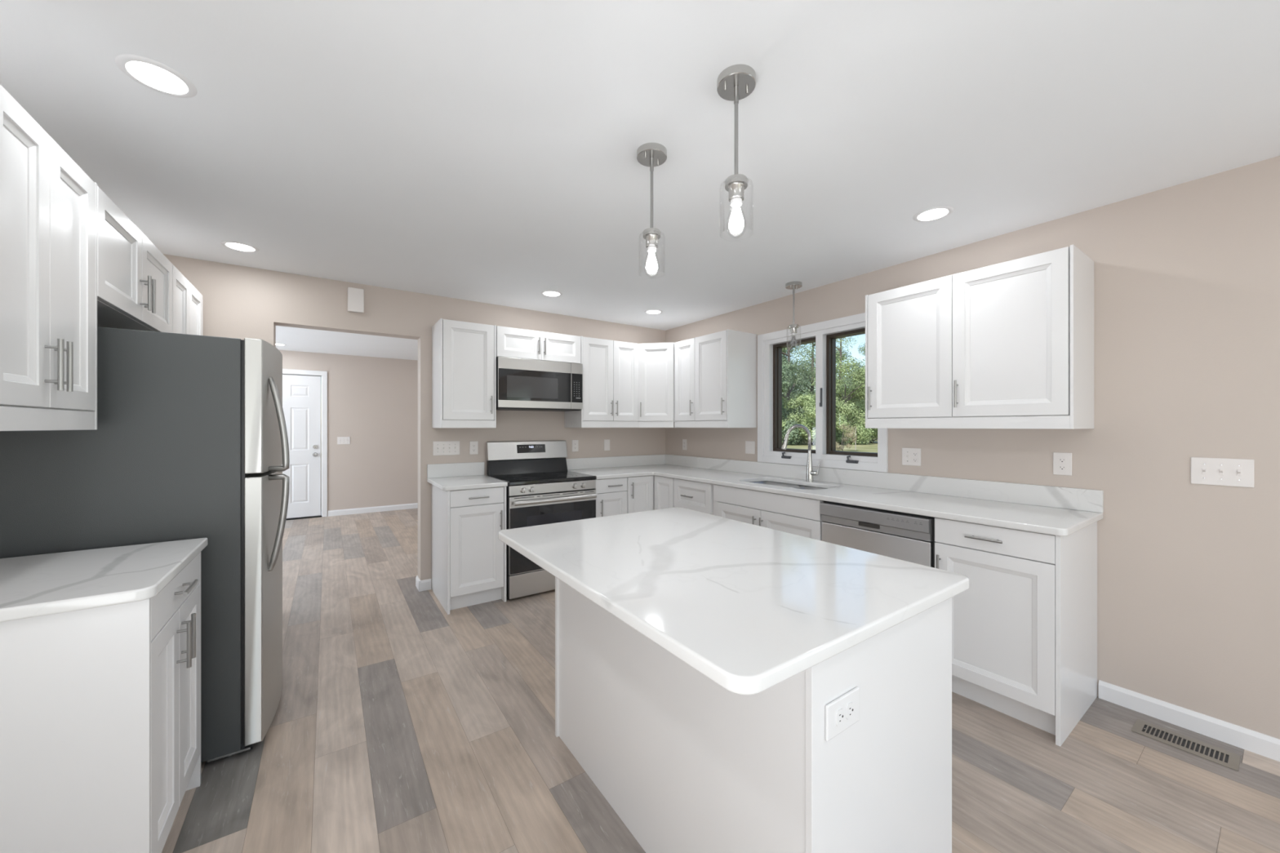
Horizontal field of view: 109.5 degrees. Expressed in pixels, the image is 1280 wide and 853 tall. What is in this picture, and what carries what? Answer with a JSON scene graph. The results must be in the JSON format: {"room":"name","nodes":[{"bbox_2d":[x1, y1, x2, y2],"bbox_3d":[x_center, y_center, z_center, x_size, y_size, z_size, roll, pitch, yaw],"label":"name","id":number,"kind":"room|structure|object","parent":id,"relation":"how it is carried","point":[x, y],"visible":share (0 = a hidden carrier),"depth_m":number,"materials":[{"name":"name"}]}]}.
{"room":"kitchen","nodes":[
{"label":"kitchen","id":0,"kind":"room"},
{"bbox_2d":[279,350,417,516],"bbox_3d":[-4.617,0.127,6.901,6.080,2.438,0.150,0,0,-35],"label":"wall","id":1,"kind":"structure","parent":0,"point":[372,402],"depth_m":7.08,"materials":[{"name":"beige paint"}]},
{"bbox_2d":[281,368,327,519],"bbox_3d":[-5.103,0.261,6.519,0.979,2.170,0.187,0,0,-35],"label":"door","id":2,"kind":"structure","parent":1,"relation":"in","point":[301,388],"depth_m":6.62,"materials":[{"name":"white paint"}]},
{"bbox_2d":[337,436,350,444],"bbox_3d":[-4.504,0.214,6.876,0.165,0.115,0.018,0,0,-35],"label":"switch plate","id":3,"kind":"object","parent":1,"relation":"attached to","point":[340,440],"visible":1,"depth_m":6.88,"materials":[{"name":"white plastic"}]},
{"bbox_2d":[328,502,417,516],"bbox_3d":[-3.368,1.304,7.662,3.160,0.085,0.014,0,0,-35],"label":"baseboard","id":4,"kind":"structure","parent":1,"relation":"attached to","point":[406,506],"depth_m":7.08,"materials":[{"name":"white paint"}]},
{"bbox_2d":[163,253,665,580],"bbox_3d":[-1.490,0.127,3.998,4.530,2.438,0.140,0,0,-35],"label":"wall","id":5,"kind":"structure","parent":0,"point":[240,302],"depth_m":3.71,"materials":[{"name":"beige paint"}]},
{"bbox_2d":[347,287,364,313],"bbox_3d":[-2.155,-0.956,3.429,0.104,0.180,0.042,0,0,-35],"label":"door chime","id":6,"kind":"object","parent":5,"relation":"attached to","point":[355,295],"visible":1,"depth_m":3.41,"materials":[{"name":"white plastic"}]},
{"bbox_2d":[415,575,421,591],"bbox_3d":[-1.842,1.304,3.756,0.014,0.085,0.168,0,0,-35],"label":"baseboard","id":7,"kind":"structure","parent":5,"relation":"attached to","point":[417,579],"depth_m":3.75,"materials":[{"name":"white paint"}]},
{"bbox_2d":[418,578,431,591],"bbox_3d":[-1.766,1.304,3.714,0.093,0.085,0.014,0,0,-35],"label":"baseboard","id":8,"kind":"structure","parent":5,"relation":"attached to","point":[425,584],"depth_m":3.71,"materials":[{"name":"white paint"}]},
{"bbox_2d":[432,440,459,455],"bbox_3d":[-1.631,0.182,3.804,0.206,0.117,0.018,0,0,-35],"label":"switch plate","id":9,"kind":"object","parent":5,"relation":"attached to","point":[449,447],"visible":1,"depth_m":3.79,"materials":[{"name":"white plastic"}]},
{"bbox_2d":[426,462,484,478],"bbox_3d":[-1.561,0.369,3.851,0.461,0.114,0.020,0,0,-35],"label":"backsplash","id":10,"kind":"structure","parent":5,"relation":"attached to","point":[455,469],"depth_m":3.84,"materials":[{"name":"stone"}]},
{"bbox_2d":[431,318,496,427],"bbox_3d":[-1.440,-0.407,3.704,0.420,0.837,0.397,0,0,-35],"label":"upper cabinet","id":11,"kind":"object","parent":5,"relation":"attached to","point":[464,353],"visible":1,"depth_m":3.58,"materials":[{"name":"white paint"}]},
{"bbox_2d":[469,441,478,454],"bbox_3d":[-1.446,0.186,3.938,0.070,0.115,0.008,0,0,-35],"label":"wall outlet","id":12,"kind":"object","parent":5,"relation":"attached to","point":[473,446],"visible":1,"depth_m":3.94,"materials":[{"name":"white plastic"}]},
{"bbox_2d":[496,325,581,363],"bbox_3d":[-0.947,-0.699,4.044,0.773,0.250,0.397,0,0,-35],"label":"upper cabinet","id":13,"kind":"object","parent":5,"relation":"attached to","point":[511,342],"visible":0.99,"depth_m":3.88,"materials":[{"name":"white paint"}]},
{"bbox_2d":[496,356,582,411],"bbox_3d":[-0.945,-0.358,4.051,0.768,0.425,0.384,0,0,-35],"label":"microwave","id":14,"kind":"object","parent":13,"relation":"attached to","point":[522,384],"visible":1,"depth_m":3.87,"materials":[{"name":"grey metal"}]},
{"bbox_2d":[572,440,578,451],"bbox_3d":[-0.643,0.192,4.492,0.070,0.115,0.008,0,0,-35],"label":"wall outlet","id":15,"kind":"object","parent":5,"relation":"attached to","point":[575,442],"visible":1,"depth_m":4.49,"materials":[{"name":"white plastic"}]},
{"bbox_2d":[564,336,638,427],"bbox_3d":[-0.364,-0.407,4.446,0.638,0.837,0.397,0,0,-35],"label":"upper cabinet","id":16,"kind":"object","parent":5,"relation":"attached to","point":[610,367],"visible":0.95,"depth_m":4.30,"materials":[{"name":"white paint"}]},
{"bbox_2d":[604,439,609,450],"bbox_3d":[-0.343,0.192,4.700,0.070,0.115,0.006,0,0,-35],"label":"blank plate","id":17,"kind":"object","parent":5,"relation":"attached to","point":[606,442],"visible":1,"depth_m":4.70,"materials":[{"name":"white plastic"}]},
{"bbox_2d":[565,454,665,470],"bbox_3d":[-0.228,0.371,4.770,1.228,0.110,0.020,0,0,-35],"label":"backsplash","id":18,"kind":"structure","parent":5,"relation":"attached to","point":[650,460],"depth_m":4.73,"materials":[{"name":"stone"}]},
{"bbox_2d":[638,342,675,427],"bbox_3d":[0.205,-0.406,4.709,0.627,0.835,0.610,0,0,-35],"label":"upper cabinet","id":19,"kind":"object","parent":5,"relation":"attached to","point":[656,361],"visible":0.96,"depth_m":4.46,"materials":[{"name":"white paint"}]},
{"bbox_2d":[0,0,1279,359],"bbox_3d":[-1.140,-1.192,2.125,6.380,0.200,12.260,0,0,-35],"label":"ceiling","id":20,"kind":"structure","parent":0,"point":[483,151],"depth_m":1.64,"materials":[{"name":"paint"}]},
{"bbox_2d":[115,53,197,97],"bbox_3d":[-1.508,-1.089,1.414,0.176,0.006,0.176,0,0,-35],"label":"recessed light","id":21,"kind":"object","parent":20,"relation":"in","point":[160,77],"visible":1,"depth_m":1.41,"materials":[{"name":"white paint"}]},
{"bbox_2d":[125,61,188,93],"bbox_3d":[-1.508,-1.090,1.414,0.134,0.002,0.134,0,0,-35],"label":"diffuser","id":22,"kind":"object","parent":21,"relation":"attached to","point":[162,78],"depth_m":1.41,"materials":[{"name":"white plastic"}]},
{"bbox_2d":[220,240,259,252],"bbox_3d":[-2.425,-1.089,2.745,0.176,0.006,0.176,0,0,-35],"label":"recessed light","id":23,"kind":"object","parent":20,"relation":"in","point":[237,246],"visible":1,"depth_m":2.74,"materials":[{"name":"white paint"}]},
{"bbox_2d":[225,242,254,251],"bbox_3d":[-2.425,-1.090,2.745,0.134,0.002,0.134,0,0,-35],"label":"diffuser","id":24,"kind":"object","parent":23,"relation":"attached to","point":[241,246],"depth_m":2.74,"materials":[{"name":"white plastic"}]},
{"bbox_2d":[540,290,562,297],"bbox_3d":[-0.726,-1.089,3.711,0.176,0.006,0.176,0,0,-35],"label":"recessed light","id":25,"kind":"object","parent":20,"relation":"in","point":[548,293],"visible":1,"depth_m":3.70,"materials":[{"name":"white paint"}]},
{"bbox_2d":[543,291,559,296],"bbox_3d":[-0.726,-1.090,3.711,0.134,0.002,0.134,0,0,-35],"label":"diffuser","id":26,"kind":"object","parent":25,"relation":"attached to","point":[545,293],"depth_m":3.70,"materials":[{"name":"white plastic"}]},
{"bbox_2d":[636,142,666,273],"bbox_3d":[0.047,-0.844,1.799,0.120,0.496,0.120,0,0,-45],"label":"pendant light","id":27,"kind":"object","parent":20,"relation":"hanging from","point":[651,155],"visible":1,"depth_m":1.78,"materials":[{"name":"silver metal"}]},
{"bbox_2d":[643,227,660,248],"bbox_3d":[0.047,-0.747,1.799,0.070,0.069,0.070,0,0,-45],"label":"socket","id":28,"kind":"object","parent":27,"relation":"attached to","point":[651,235],"depth_m":1.78,"materials":[{"name":"silver metal"}]},
{"bbox_2d":[644,309,662,314],"bbox_3d":[0.129,-1.089,4.301,0.176,0.006,0.176,0,0,-35],"label":"recessed light","id":29,"kind":"object","parent":20,"relation":"in","point":[649,311],"visible":1,"depth_m":4.28,"materials":[{"name":"white paint"}]},
{"bbox_2d":[646,310,660,313],"bbox_3d":[0.129,-1.090,4.301,0.134,0.002,0.134,0,0,-35],"label":"diffuser","id":30,"kind":"object","parent":29,"relation":"attached to","point":[647,311],"depth_m":4.29,"materials":[{"name":"white plastic"}]},
{"bbox_2d":[716,64,755,238],"bbox_3d":[0.303,-0.844,1.423,0.120,0.496,0.120,0,0,-10],"label":"pendant light","id":31,"kind":"object","parent":20,"relation":"hanging from","point":[735,82],"visible":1,"depth_m":1.41,"materials":[{"name":"silver metal"}]},
{"bbox_2d":[724,173,747,202],"bbox_3d":[0.303,-0.747,1.423,0.070,0.069,0.070,0,0,-10],"label":"socket","id":32,"kind":"object","parent":31,"relation":"attached to","point":[735,184],"depth_m":1.40,"materials":[{"name":"silver metal"}]},
{"bbox_2d":[785,280,802,346],"bbox_3d":[1.176,-0.844,3.458,0.120,0.496,0.120,0,0,-35],"label":"pendant light","id":33,"kind":"object","parent":20,"relation":"hanging from","point":[796,285],"visible":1,"depth_m":3.44,"materials":[{"name":"silver metal"}]},
{"bbox_2d":[788,324,798,333],"bbox_3d":[1.176,-0.747,3.458,0.070,0.069,0.070,0,0,-35],"label":"socket","id":34,"kind":"object","parent":33,"relation":"attached to","point":[793,327],"depth_m":3.44,"materials":[{"name":"silver metal"}]},
{"bbox_2d":[912,205,953,222],"bbox_3d":[1.504,-1.089,2.324,0.176,0.006,0.176,0,0,-35],"label":"recessed light","id":35,"kind":"object","parent":20,"relation":"in","point":[934,213],"visible":1,"depth_m":2.32,"materials":[{"name":"white paint"}]},
{"bbox_2d":[917,208,948,220],"bbox_3d":[1.504,-1.090,2.324,0.134,0.002,0.134,0,0,-35],"label":"diffuser","id":36,"kind":"object","parent":35,"relation":"attached to","point":[930,214],"depth_m":2.32,"materials":[{"name":"white plastic"}]},
{"bbox_2d":[161,508,1279,852],"bbox_3d":[-1.171,1.421,2.170,6.380,0.150,14.208,0,0,-35],"label":"floor","id":37,"kind":"structure","parent":0,"point":[401,723],"depth_m":1.80,"materials":[{"name":"wood"}]},
{"bbox_2d":[0,551,200,852],"bbox_3d":[-1.727,0.902,1.289,0.660,0.887,0.600,0,0,-35],"label":"base cabinet","id":38,"kind":"object","parent":37,"relation":"on","point":[100,707],"visible":0.92,"depth_m":1.16,"materials":[{"name":"white paint"}]},
{"bbox_2d":[0,537,208,622],"bbox_3d":[-1.738,0.387,1.286,0.641,0.142,0.662,0,0,-35],"label":"countertop","id":39,"kind":"structure","parent":38,"relation":"on","point":[49,584],"depth_m":1.28,"materials":[{"name":"stone"}]},
{"bbox_2d":[0,326,289,762],"bbox_3d":[-2.062,0.485,1.994,0.852,1.722,0.762,0,0,-35],"label":"refrigerator","id":40,"kind":"object","parent":37,"relation":"on","point":[189,441],"visible":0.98,"depth_m":1.77,"materials":[{"name":"grey metal"}]},
{"bbox_2d":[431,484,506,614],"bbox_3d":[-1.367,0.902,3.596,0.424,0.887,0.657,0,0,-35],"label":"base cabinet","id":41,"kind":"object","parent":37,"relation":"on","point":[468,557],"visible":0.88,"depth_m":3.37,"materials":[{"name":"white paint"}]},
{"bbox_2d":[426,462,507,490],"bbox_3d":[-1.384,0.385,3.594,0.461,0.146,0.644,0,0,-35],"label":"countertop","id":42,"kind":"structure","parent":41,"relation":"on","point":[455,476],"depth_m":3.73,"materials":[{"name":"stone"}]},
{"bbox_2d":[485,440,596,599],"bbox_3d":[-0.849,0.740,3.905,0.760,1.212,0.698,0,0,-35],"label":"range","id":43,"kind":"object","parent":37,"relation":"on","point":[540,490],"visible":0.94,"depth_m":3.71,"materials":[{"name":"silver metal"}]},
{"bbox_2d":[486,471,595,485],"bbox_3d":[-0.860,0.438,3.920,0.760,0.030,0.613,0,0,-35],"label":"cooktop","id":44,"kind":"object","parent":43,"relation":"in","point":[513,477],"depth_m":3.79,"materials":[{"name":"black glass"}]},
{"bbox_2d":[594,477,626,517],"bbox_3d":[-0.416,0.902,4.252,0.328,0.887,0.657,0,0,-35],"label":"base cabinet","id":45,"kind":"object","parent":37,"relation":"on","point":[611,493],"visible":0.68,"depth_m":4.01,"materials":[{"name":"white paint"}]},
{"bbox_2d":[626,475,673,513],"bbox_3d":[0.173,0.903,4.501,0.916,0.886,0.916,0,0,-35],"label":"base cabinet","id":46,"kind":"object","parent":37,"relation":"on","point":[651,492],"visible":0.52,"depth_m":4.18,"materials":[{"name":"white paint"}]},
{"bbox_2d":[565,454,1103,536],"bbox_3d":[0.777,0.387,3.333,1.250,0.142,3.527,0,0,-35],"label":"countertop","id":47,"kind":"structure","parent":46,"relation":"on","point":[1060,511],"depth_m":2.80,"materials":[{"name":"stone"}]},
{"bbox_2d":[754,481,824,489],"bbox_3d":[1.099,0.553,3.409,0.365,0.189,0.700,0,0,-35],"label":"sink","id":48,"kind":"object","parent":47,"relation":"in","point":[791,486],"visible":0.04,"depth_m":3.61,"materials":[{"name":"metal"}]},
{"bbox_2d":[781,424,820,482],"bbox_3d":[1.222,0.204,3.472,0.288,0.444,0.105,0,0,2],"label":"faucet","id":49,"kind":"object","parent":47,"relation":"on","point":[810,473],"visible":1,"depth_m":3.47,"materials":[{"name":"silver metal"}]},
{"bbox_2d":[673,478,713,515],"bbox_3d":[0.677,0.903,3.998,0.657,0.886,0.480,0,0,-35],"label":"base cabinet","id":50,"kind":"object","parent":37,"relation":"on","point":[690,495],"visible":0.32,"depth_m":3.81,"materials":[{"name":"white paint"}]},
{"bbox_2d":[555,577,951,852],"bbox_3d":[0.282,0.902,1.652,0.713,0.887,1.265,0,0,-35],"label":"kitchen island","id":51,"kind":"object","parent":37,"relation":"on","point":[688,763],"visible":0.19,"depth_m":1.18,"materials":[{"name":"white paint"}]},
{"bbox_2d":[497,506,969,695],"bbox_3d":[0.189,0.442,1.580,0.973,0.032,1.350,0,0,-35],"label":"island countertop","id":52,"kind":"structure","parent":51,"relation":"on","point":[751,608],"depth_m":1.22,"materials":[{"name":"stone"}]},
{"bbox_2d":[825,686,859,741],"bbox_3d":[0.446,0.628,0.990,0.125,0.076,0.010,0,0,-35],"label":"island outlet","id":53,"kind":"object","parent":51,"relation":"attached to","point":[841,713],"visible":1,"depth_m":0.98,"materials":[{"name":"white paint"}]},
{"bbox_2d":[835,708,844,726],"bbox_3d":[0.432,0.628,0.976,0.027,0.034,0.003,0,0,-35],"label":"receptacle","id":54,"kind":"object","parent":53,"relation":"attached to","point":[839,712],"depth_m":0.97,"materials":[{"name":"grey plastic"}]},
{"bbox_2d":[845,702,853,719],"bbox_3d":[0.464,0.628,0.998,0.027,0.034,0.003,0,0,-35],"label":"receptacle","id":55,"kind":"object","parent":53,"relation":"attached to","point":[849,705],"depth_m":1.00,"materials":[{"name":"grey plastic"}]},
{"bbox_2d":[713,481,826,541],"bbox_3d":[1.092,0.903,3.397,0.657,0.886,0.978,0,0,-35],"label":"base cabinet","id":56,"kind":"object","parent":37,"relation":"on","point":[799,516],"visible":0.31,"depth_m":3.15,"materials":[{"name":"white paint"}]},
{"bbox_2d":[819,501,935,568],"bbox_3d":[1.556,0.906,2.729,0.636,0.880,0.631,0,0,-35],"label":"dishwasher","id":57,"kind":"object","parent":37,"relation":"on","point":[908,537],"visible":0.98,"depth_m":2.51,"materials":[{"name":"silver metal"}]},
{"bbox_2d":[934,517,1097,746],"bbox_3d":[1.872,0.902,2.266,0.657,0.887,0.482,0,0,-35],"label":"base cabinet","id":58,"kind":"object","parent":37,"relation":"on","point":[1024,626],"visible":0.77,"depth_m":2.06,"materials":[{"name":"white paint"}]},
{"bbox_2d":[1131,719,1240,770],"bbox_3d":[2.310,1.343,1.921,0.140,0.006,0.286,0,0,-35],"label":"floor vent","id":59,"kind":"object","parent":37,"relation":"in","point":[1217,755],"visible":1,"depth_m":1.91,"materials":[{"name":"beige metal"}]},
{"bbox_2d":[665,155,1279,739],"bbox_3d":[1.256,0.127,3.900,0.180,2.438,11.860,0,0,-35],"label":"wall","id":60,"kind":"structure","parent":0,"point":[1187,274],"depth_m":2.06,"materials":[{"name":"beige paint"}]},
{"bbox_2d":[682,439,687,449],"bbox_3d":[0.480,0.194,4.859,0.008,0.115,0.070,0,0,-35],"label":"wall outlet","id":61,"kind":"object","parent":60,"relation":"attached to","point":[684,441],"visible":1,"depth_m":4.85,"materials":[{"name":"white plastic"}]},
{"bbox_2d":[674,328,756,427],"bbox_3d":[0.677,-0.407,4.228,0.397,0.837,0.718,0,0,-35],"label":"upper cabinet","id":62,"kind":"object","parent":60,"relation":"attached to","point":[716,373],"visible":1,"depth_m":4.01,"materials":[{"name":"white paint"}]},
{"bbox_2d":[745,440,755,453],"bbox_3d":[1.000,0.190,4.107,0.006,0.115,0.112,0,0,-35],"label":"blank plate","id":63,"kind":"object","parent":60,"relation":"attached to","point":[749,445],"visible":1,"depth_m":4.11,"materials":[{"name":"white plastic"}]},
{"bbox_2d":[757,312,888,472],"bbox_3d":[1.430,-0.248,3.598,0.196,1.124,1.130,0,0,-35],"label":"window","id":64,"kind":"structure","parent":60,"relation":"in","point":[824,334],"depth_m":3.54,"materials":[{"name":"white paint"}]},
{"bbox_2d":[665,454,1103,512],"bbox_3d":[1.283,0.371,3.682,0.020,0.110,3.527,0,0,-35],"label":"backsplash","id":65,"kind":"structure","parent":60,"relation":"attached to","point":[1068,498],"depth_m":2.87,"materials":[{"name":"stone"}]},
{"bbox_2d":[902,448,920,466],"bbox_3d":[1.778,0.199,2.967,0.018,0.115,0.118,0,0,-35],"label":"wall outlet","id":66,"kind":"object","parent":60,"relation":"attached to","point":[910,456],"visible":1,"depth_m":2.97,"materials":[{"name":"white plastic"}]},
{"bbox_2d":[912,452,918,456],"bbox_3d":[1.794,0.179,2.948,0.002,0.027,0.034,0,0,-35],"label":"receptacle","id":67,"kind":"object","parent":66,"relation":"attached to","point":[914,454],"depth_m":2.95,"materials":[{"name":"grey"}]},
{"bbox_2d":[912,457,918,462],"bbox_3d":[1.794,0.218,2.948,0.002,0.027,0.034,0,0,-35],"label":"receptacle","id":68,"kind":"object","parent":66,"relation":"attached to","point":[914,460],"depth_m":2.95,"materials":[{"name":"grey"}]},
{"bbox_2d":[865,244,1093,428],"bbox_3d":[1.831,-0.407,2.545,0.408,0.837,0.966,0,0,-35],"label":"upper cabinet","id":69,"kind":"object","parent":60,"relation":"attached to","point":[1007,344],"visible":1,"depth_m":2.32,"materials":[{"name":"white paint"}]},
{"bbox_2d":[1053,452,1071,475],"bbox_3d":[2.204,0.195,2.359,0.008,0.118,0.074,0,0,-35],"label":"wall outlet","id":70,"kind":"object","parent":60,"relation":"attached to","point":[1062,461],"visible":1,"depth_m":2.36,"materials":[{"name":"white plastic"}]},
{"bbox_2d":[1057,457,1066,462],"bbox_3d":[2.201,0.175,2.358,0.002,0.027,0.034,0,0,-35],"label":"receptacle","id":71,"kind":"object","parent":70,"relation":"attached to","point":[1060,460],"depth_m":2.36,"materials":[{"name":"grey plastic"}]},
{"bbox_2d":[1057,465,1066,470],"bbox_3d":[2.201,0.214,2.358,0.002,0.027,0.034,0,0,-35],"label":"receptacle","id":72,"kind":"object","parent":70,"relation":"attached to","point":[1060,467],"depth_m":2.36,"materials":[{"name":"grey plastic"}]},
{"bbox_2d":[1098,680,1279,761],"bbox_3d":[2.687,1.304,1.654,0.014,0.085,1.438,0,0,-35],"label":"baseboard","id":73,"kind":"structure","parent":60,"relation":"attached to","point":[1251,740],"depth_m":2.00,"materials":[{"name":"white paint"}]},
{"bbox_2d":[1190,457,1254,488],"bbox_3d":[2.489,0.195,1.937,0.018,0.118,0.168,0,0,-35],"label":"switch plate","id":74,"kind":"object","parent":60,"relation":"attached to","point":[1240,473],"visible":1,"depth_m":1.94,"materials":[{"name":"white plastic"}]},
{"bbox_2d":[1202,467,1206,474],"bbox_3d":[2.461,0.195,1.973,0.014,0.026,0.011,0,0,-35],"label":"switch","id":75,"kind":"object","parent":74,"relation":"attached to","point":[1204,469],"depth_m":1.97,"materials":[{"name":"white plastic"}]},
{"bbox_2d":[1218,468,1223,475],"bbox_3d":[2.487,0.195,1.935,0.014,0.026,0.011,0,0,-35],"label":"switch","id":76,"kind":"object","parent":74,"relation":"attached to","point":[1220,470],"depth_m":1.94,"materials":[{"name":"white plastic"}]},
{"bbox_2d":[1236,469,1241,475],"bbox_3d":[2.513,0.195,1.897,0.014,0.026,0.011,0,0,-35],"label":"switch","id":77,"kind":"object","parent":74,"relation":"attached to","point":[1238,471],"depth_m":1.90,"materials":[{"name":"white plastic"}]},
{"bbox_3d":[-1.083,0.127,-0.362,0.150,2.438,7.500,0,0,-35],"label":"wall","id":78,"kind":"structure","parent":0,"visible":0},
{"bbox_2d":[0,84,97,431],"bbox_3d":[-1.813,-0.407,1.191,0.407,0.837,0.615,0,0,-35],"label":"upper cabinet","id":79,"kind":"object","parent":78,"relation":"attached to","point":[48,204],"visible":1,"depth_m":1.25,"materials":[{"name":"white paint"}]},
{"bbox_2d":[97,186,172,333],"bbox_3d":[-2.245,-0.634,1.817,0.407,0.380,0.903,0,0,-35],"label":"upper cabinet","id":80,"kind":"object","parent":78,"relation":"attached to","point":[135,277],"visible":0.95,"depth_m":1.83,"materials":[{"name":"white paint"}]},
{"bbox_2d":[172,264,203,335],"bbox_3d":[-2.744,-0.439,2.510,0.373,0.770,0.798,0,0,-35],"label":"upper cabinet","id":81,"kind":"object","parent":78,"relation":"attached to","point":[187,300],"visible":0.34,"depth_m":2.51,"materials":[{"name":"white paint"}]},
{"label":"outside","id":82,"kind":"structure","parent":0,"visible":0},
{"bbox_2d":[782,436,877,453],"bbox_3d":[44.876,2.146,90.558,169.600,0.500,210.000,0,0,-35],"label":"lawn","id":83,"kind":"structure","parent":82,"point":[871,447],"depth_m":42.01,"materials":[{"name":"plant"}]},
{"bbox_2d":[782,347,793,402],"bbox_3d":[14.373,-8.131,61.714,12.362,20.174,10.416,0,0,7],"label":"tree","id":84,"kind":"object","parent":83,"relation":"on","point":[783,351],"visible":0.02,"depth_m":57.74,"materials":[{"name":"green plant"}]},
{"bbox_2d":[782,364,809,444],"bbox_3d":[14.128,-2.254,47.657,6.274,8.824,7.126,0,0,-35],"label":"tree","id":85,"kind":"object","parent":83,"relation":"on","point":[793,438],"visible":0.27,"depth_m":45.88,"materials":[{"name":"green plant"}]},
{"bbox_2d":[782,342,815,443],"bbox_3d":[16.777,-7.193,54.587,10.304,19.950,10.942,0,0,6],"label":"tree","id":86,"kind":"object","parent":83,"relation":"on","point":[786,361],"visible":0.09,"depth_m":52.75,"materials":[{"name":"green plant"}]},
{"bbox_2d":[784,359,815,408],"bbox_3d":[28.847,-5.589,87.697,15.700,17.620,19.259,0,0,-6],"label":"tree","id":87,"kind":"object","parent":83,"relation":"on","point":[794,359],"visible":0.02,"depth_m":88.41,"materials":[{"name":"green plant"}]},
{"bbox_2d":[782,337,847,408],"bbox_3d":[23.409,-8.480,63.729,12.011,20.900,11.104,0,0,-35],"label":"tree","id":88,"kind":"object","parent":83,"relation":"on","point":[811,372],"visible":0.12,"depth_m":61.78,"materials":[{"name":"green plant"}]},
{"bbox_2d":[782,391,849,444],"bbox_3d":[17.965,-0.966,45.876,6.287,5.929,6.162,0,0,-40],"label":"tree","id":89,"kind":"object","parent":83,"relation":"on","point":[809,403],"visible":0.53,"depth_m":45.44,"materials":[{"name":"green plant"}]},
{"bbox_2d":[782,346,863,430],"bbox_3d":[36.053,-5.325,83.334,20.183,19.055,20.081,0,0,-35],"label":"tree","id":90,"kind":"object","parent":83,"relation":"on","point":[850,380],"visible":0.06,"depth_m":82.01,"materials":[{"name":"green plant"}]},
{"bbox_2d":[802,354,874,444],"bbox_3d":[22.061,-2.326,48.586,7.557,10.337,8.362,0,0,-22],"label":"tree","id":91,"kind":"object","parent":83,"relation":"on","point":[849,410],"visible":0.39,"depth_m":47.40,"materials":[{"name":"green plant"}]},
{"bbox_2d":[811,335,865,426],"bbox_3d":[26.693,-7.511,58.695,9.374,18.915,9.218,0,0,7],"label":"tree","id":92,"kind":"object","parent":83,"relation":"on","point":[840,339],"visible":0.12,"depth_m":56.85,"materials":[{"name":"green plant"}]},
{"bbox_2d":[835,422,857,450],"bbox_3d":[16.072,0.797,35.103,2.150,2.286,2.052,0,0,-35],"label":"shrub","id":93,"kind":"object","parent":83,"relation":"on","point":[851,434],"visible":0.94,"depth_m":35.12,"materials":[{"name":"green plant"}]},
{"bbox_2d":[837,355,865,427],"bbox_3d":[43.032,-5.203,88.495,14.673,17.154,19.255,0,0,-35],"label":"tree","id":94,"kind":"object","parent":83,"relation":"on","point":[861,356],"visible":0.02,"depth_m":86.78,"materials":[{"name":"green plant"}]},
{"bbox_2d":[840,365,877,443],"bbox_3d":[25.733,-2.491,50.677,7.155,9.036,8.124,0,0,38],"label":"tree","id":95,"kind":"object","parent":83,"relation":"on","point":[857,419],"visible":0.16,"depth_m":50.31,"materials":[{"name":"green plant"}]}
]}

